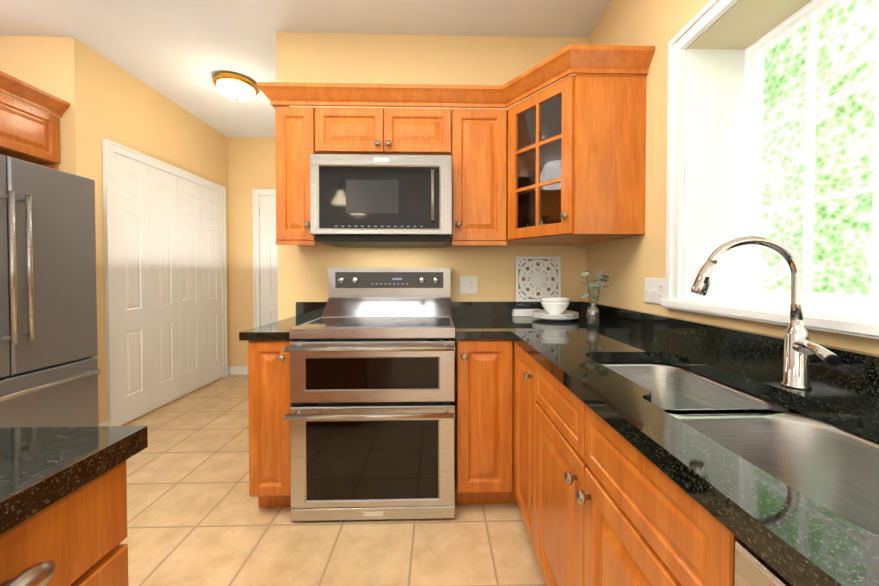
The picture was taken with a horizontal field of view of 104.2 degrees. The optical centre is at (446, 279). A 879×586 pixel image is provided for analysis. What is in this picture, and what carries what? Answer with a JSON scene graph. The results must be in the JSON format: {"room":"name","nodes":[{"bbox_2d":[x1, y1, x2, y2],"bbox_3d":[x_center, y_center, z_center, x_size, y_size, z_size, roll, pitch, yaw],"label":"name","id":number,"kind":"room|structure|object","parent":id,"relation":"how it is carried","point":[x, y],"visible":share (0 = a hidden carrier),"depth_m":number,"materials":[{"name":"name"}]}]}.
{"room":"kitchen","nodes":[
{"label":"kitchen","id":0,"kind":"room"},
{"bbox_2d":[0,36,96,356],"bbox_3d":[-3.102,-0.242,2.334,1.260,2.737,0.120,0,1,-1],"label":"wall","id":1,"kind":"structure","parent":0,"point":[61,68],"depth_m":2.27,"materials":[{"name":"yellow paint"}]},
{"bbox_2d":[0,71,69,169],"bbox_3d":[-2.804,-0.916,1.809,0.627,0.500,0.919,0,1,-1],"label":"upper cabinet","id":2,"kind":"object","parent":1,"relation":"attached to","point":[28,133],"visible":0.88,"depth_m":2.03,"materials":[{"name":"brown wood"}]},
{"bbox_2d":[92,49,229,425],"bbox_3d":[-2.554,-0.256,3.178,0.120,2.737,1.540,0,1,-1],"label":"wall","id":3,"kind":"structure","parent":0,"point":[133,112],"depth_m":2.77,"materials":[{"name":"yellow paint"}]},
{"bbox_2d":[102,138,227,425],"bbox_3d":[-2.471,0.043,3.170,0.041,2.140,1.390,0,1,-1],"label":"closet doors","id":4,"kind":"structure","parent":3,"relation":"in","point":[165,266],"depth_m":2.95,"materials":[{"name":"white paint"}]},
{"bbox_2d":[99,366,247,425],"bbox_3d":[-2.916,1.066,3.123,1.432,0.095,1.674,0,1,-1],"label":"baseboard","id":5,"kind":"structure","parent":3,"relation":"attached to","point":[237,370],"depth_m":3.96,"materials":[{"name":"white paint"}]},
{"bbox_2d":[228,137,275,365],"bbox_3d":[-0.720,-0.270,4.055,3.830,2.737,0.120,0,1,-1],"label":"wall","id":6,"kind":"structure","parent":0,"point":[251,164],"depth_m":3.95,"materials":[{"name":"yellow paint"}]},
{"bbox_2d":[253,189,277,327],"bbox_3d":[-1.746,0.030,3.934,0.950,2.140,0.076,0,1,-1],"label":"hall door","id":7,"kind":"structure","parent":6,"relation":"in","point":[265,274],"depth_m":3.94,"materials":[{"name":"white paint"}]},
{"bbox_2d":[0,0,610,137],"bbox_3d":[-1.156,-1.622,1.126,5.150,0.060,5.970,0,1,-1],"label":"ceiling","id":8,"kind":"structure","parent":0,"point":[181,53],"depth_m":2.18,"materials":[{"name":"white paint"}]},
{"bbox_2d":[213,72,258,101],"bbox_3d":[-1.724,-1.542,2.808,0.320,0.151,0.320,0,1,-1],"label":"ceiling light","id":9,"kind":"object","parent":8,"relation":"attached to","point":[235,87],"visible":1,"depth_m":2.73,"materials":[{"name":"white glass"}]},
{"bbox_2d":[120,375,545,585],"bbox_3d":[-1.156,1.175,1.171,5.150,0.060,5.970,0,1,-1],"label":"floor","id":10,"kind":"structure","parent":0,"point":[197,515],"depth_m":1.53,"materials":[{"name":"beige tile"}]},
{"bbox_2d":[0,154,100,427],"bbox_3d":[-2.634,0.246,1.774,0.868,1.777,0.912,0,1,-1],"label":"fridge","id":11,"kind":"object","parent":10,"relation":"on","point":[49,370],"visible":0.98,"depth_m":1.94,"materials":[{"name":"grey metal"}]},
{"bbox_2d":[0,442,147,585],"bbox_3d":[-1.000,0.739,-0.117,1.018,0.852,1.408,0,1,-1],"label":"kitchen island","id":12,"kind":"object","parent":10,"relation":"on","point":[63,506],"depth_m":0.50,"materials":[{"name":"brown wood"}]},
{"bbox_2d":[0,426,147,525],"bbox_3d":[-1.028,0.292,-0.131,1.029,0.038,1.456,0,1,-1],"label":"island countertop","id":13,"kind":"structure","parent":12,"relation":"on","point":[36,463],"depth_m":0.51,"materials":[{"name":"black stone"}]},
{"bbox_2d":[248,339,293,506],"bbox_3d":[-0.842,0.706,1.938,0.205,0.852,0.653,0,1,-1],"label":"base cabinet","id":14,"kind":"object","parent":10,"relation":"on","point":[268,365],"depth_m":1.61,"materials":[{"name":"brown wood"}]},
{"bbox_2d":[239,302,326,340],"bbox_3d":[-0.854,0.214,1.924,0.234,0.127,0.665,0,1,-1],"label":"countertop","id":15,"kind":"structure","parent":14,"relation":"on","point":[305,311],"depth_m":1.80,"materials":[{"name":"stone"}]},
{"bbox_2d":[283,268,454,520],"bbox_3d":[-0.350,0.531,1.889,0.765,1.205,0.735,0,1,-1],"label":"range","id":16,"kind":"object","parent":10,"relation":"on","point":[371,415],"visible":1,"depth_m":1.60,"materials":[{"name":"grey metal"}]},
{"bbox_2d":[454,338,515,503],"bbox_3d":[0.177,0.706,1.964,0.268,0.852,0.653,0,1,-1],"label":"base cabinet","id":17,"kind":"object","parent":10,"relation":"on","point":[484,417],"depth_m":1.64,"materials":[{"name":"brown wood"}]},
{"bbox_2d":[451,301,458,339],"bbox_3d":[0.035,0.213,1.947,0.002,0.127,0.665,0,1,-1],"label":"countertop","id":18,"kind":"structure","parent":17,"relation":"on","point":[454,307],"depth_m":2.19,"materials":[{"name":"stone"}]},
{"bbox_2d":[514,343,529,537],"bbox_3d":[0.641,0.714,1.467,0.639,0.852,0.360,0,1,-1],"label":"base cabinet","id":19,"kind":"object","parent":10,"relation":"on","point":[521,459],"depth_m":1.47,"materials":[{"name":"brown wood"}]},
{"bbox_2d":[530,356,807,585],"bbox_3d":[0.656,0.723,0.860,0.639,0.852,0.854,0,1,-1],"label":"base cabinet","id":20,"kind":"object","parent":10,"relation":"on","point":[600,501],"depth_m":0.78,"materials":[{"name":"brown wood"}]},
{"bbox_2d":[483,236,878,585],"bbox_3d":[0.654,0.199,0.520,0.659,0.607,3.548,0,1,-1],"label":"countertop","id":21,"kind":"structure","parent":20,"relation":"on","point":[703,416],"depth_m":0.75,"materials":[{"name":"stone"}]},
{"bbox_2d":[512,309,540,316],"bbox_3d":[0.527,0.214,2.220,0.194,0.042,0.080,0,1,-1],"label":"napkins","id":22,"kind":"object","parent":21,"relation":"on","point":[521,312],"visible":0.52,"depth_m":2.18,"materials":[{"name":"white paper"}]},
{"bbox_2d":[532,297,578,320],"bbox_3d":[0.649,0.173,2.041,0.270,0.128,0.270,0,1,-1],"label":"dishes","id":23,"kind":"object","parent":21,"relation":"on","point":[555,308],"visible":1,"depth_m":1.98,"materials":[{"name":"white ceramic"}]},
{"bbox_2d":[579,271,608,325],"bbox_3d":[0.785,0.096,1.800,0.176,0.290,0.163,0,1,-1],"label":"vase","id":24,"kind":"object","parent":21,"relation":"on","point":[595,311],"visible":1,"depth_m":1.80,"materials":[{"name":"clear glass"}]},
{"bbox_2d":[600,363,878,535],"bbox_3d":[0.610,0.399,0.746,0.428,0.200,0.963,0,1,-1],"label":"sink","id":25,"kind":"object","parent":21,"relation":"in","point":[832,463],"depth_m":0.75,"materials":[{"name":"silver metal"}]},
{"bbox_2d":[691,236,841,389],"bbox_3d":[0.754,0.074,0.803,0.232,0.366,0.205,0,1,-1],"label":"faucet","id":26,"kind":"object","parent":21,"relation":"on","point":[798,347],"depth_m":0.82,"materials":[{"name":"silver metal"}]},
{"bbox_2d":[706,514,791,585],"bbox_3d":[0.675,0.735,0.132,0.639,0.852,0.602,0,1,-1],"label":"base cabinet","id":27,"kind":"object","parent":10,"relation":"on","point":[732,563],"depth_m":0.42,"materials":[{"name":"brown wood"}]},
{"bbox_2d":[276,32,587,320],"bbox_3d":[0.064,-0.242,2.335,2.350,2.737,0.120,0,1,-1],"label":"wall","id":28,"kind":"structure","parent":0,"point":[386,59],"depth_m":2.26,"materials":[{"name":"yellow paint"}]},
{"bbox_2d":[275,107,325,244],"bbox_3d":[-0.863,-0.603,2.089,0.220,0.760,0.308,0,1,-1],"label":"upper cabinet","id":29,"kind":"object","parent":28,"relation":"attached to","point":[294,126],"depth_m":1.94,"materials":[{"name":"brown wood"}]},
{"bbox_2d":[315,107,386,153],"bbox_3d":[-0.556,-0.855,2.092,0.389,0.256,0.308,0,1,-1],"label":"upper cabinet","id":30,"kind":"object","parent":28,"relation":"attached to","point":[338,130],"depth_m":1.94,"materials":[{"name":"brown wood"}]},
{"bbox_2d":[310,154,451,246],"bbox_3d":[-0.352,-0.442,2.022,0.758,0.462,0.474,0,1,-1],"label":"microwave","id":31,"kind":"object","parent":30,"relation":"attached to","point":[378,200],"visible":1,"depth_m":1.83,"materials":[{"name":"grey metal"}]},
{"bbox_2d":[387,108,454,154],"bbox_3d":[-0.168,-0.855,2.102,0.387,0.256,0.308,0,1,-1],"label":"upper cabinet","id":32,"kind":"object","parent":28,"relation":"attached to","point":[410,131],"depth_m":1.95,"materials":[{"name":"brown wood"}]},
{"bbox_2d":[460,276,477,293],"bbox_3d":[0.149,0.035,2.271,0.118,0.118,0.016,0,1,-1],"label":"outlet","id":33,"kind":"object","parent":28,"relation":"attached to","point":[468,284],"visible":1,"depth_m":2.27,"materials":[{"name":"white plastic"}]},
{"bbox_2d":[450,109,506,245],"bbox_3d":[0.187,-0.604,2.116,0.318,0.760,0.308,0,1,-1],"label":"upper cabinet","id":34,"kind":"object","parent":28,"relation":"attached to","point":[473,142],"depth_m":1.96,"materials":[{"name":"brown wood"}]},
{"bbox_2d":[515,257,560,301],"bbox_3d":[0.609,-0.005,2.270,0.298,0.298,0.032,0,1,-1],"label":"decorative panel","id":35,"kind":"object","parent":28,"relation":"attached to","point":[537,278],"visible":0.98,"depth_m":2.26,"materials":[{"name":"white paint"}]},
{"bbox_2d":[497,49,584,244],"bbox_3d":[0.489,-0.653,1.949,0.273,0.847,0.654,0,1,-1],"label":"upper cabinet","id":36,"kind":"object","parent":28,"relation":"attached to","point":[576,150],"depth_m":1.79,"materials":[{"name":"brown wood"}]},
{"bbox_2d":[586,0,878,354],"bbox_3d":[1.140,-0.210,0.337,0.300,2.737,3.930,0,1,-1],"label":"wall","id":37,"kind":"structure","parent":0,"point":[628,265],"depth_m":1.60,"materials":[{"name":"yellow paint"}]},
{"bbox_2d":[596,271,602,289],"bbox_3d":[0.939,0.005,2.101,0.009,0.116,0.072,0,1,-1],"label":"outlet","id":38,"kind":"object","parent":37,"relation":"attached to","point":[599,273],"visible":0.65,"depth_m":2.09,"materials":[{"name":"white plastic"}]},
{"bbox_2d":[557,49,652,244],"bbox_3d":[0.751,-0.654,1.956,0.391,0.847,0.654,0,1,-1],"label":"upper cabinet","id":39,"kind":"object","parent":37,"relation":"attached to","point":[615,105],"depth_m":1.63,"materials":[{"name":"brown wood"}]},
{"bbox_2d":[644,278,665,303],"bbox_3d":[0.949,0.051,1.561,0.016,0.116,0.158,0,1,-1],"label":"light switch","id":40,"kind":"object","parent":37,"relation":"attached to","point":[655,290],"visible":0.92,"depth_m":1.56,"materials":[{"name":"white plastic"}]},
{"bbox_2d":[661,0,878,338],"bbox_3d":[1.114,-0.423,0.456,0.326,1.117,2.028,0,1,-1],"label":"window","id":41,"kind":"structure","parent":37,"relation":"in","point":[716,127],"depth_m":1.35,"materials":[{"name":"white paint"}]},
{"label":"outside","id":42,"kind":"structure","parent":0,"visible":0},
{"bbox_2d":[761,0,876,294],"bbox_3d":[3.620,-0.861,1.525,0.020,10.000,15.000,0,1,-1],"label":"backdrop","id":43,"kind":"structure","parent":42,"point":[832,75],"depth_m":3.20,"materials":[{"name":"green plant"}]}
]}

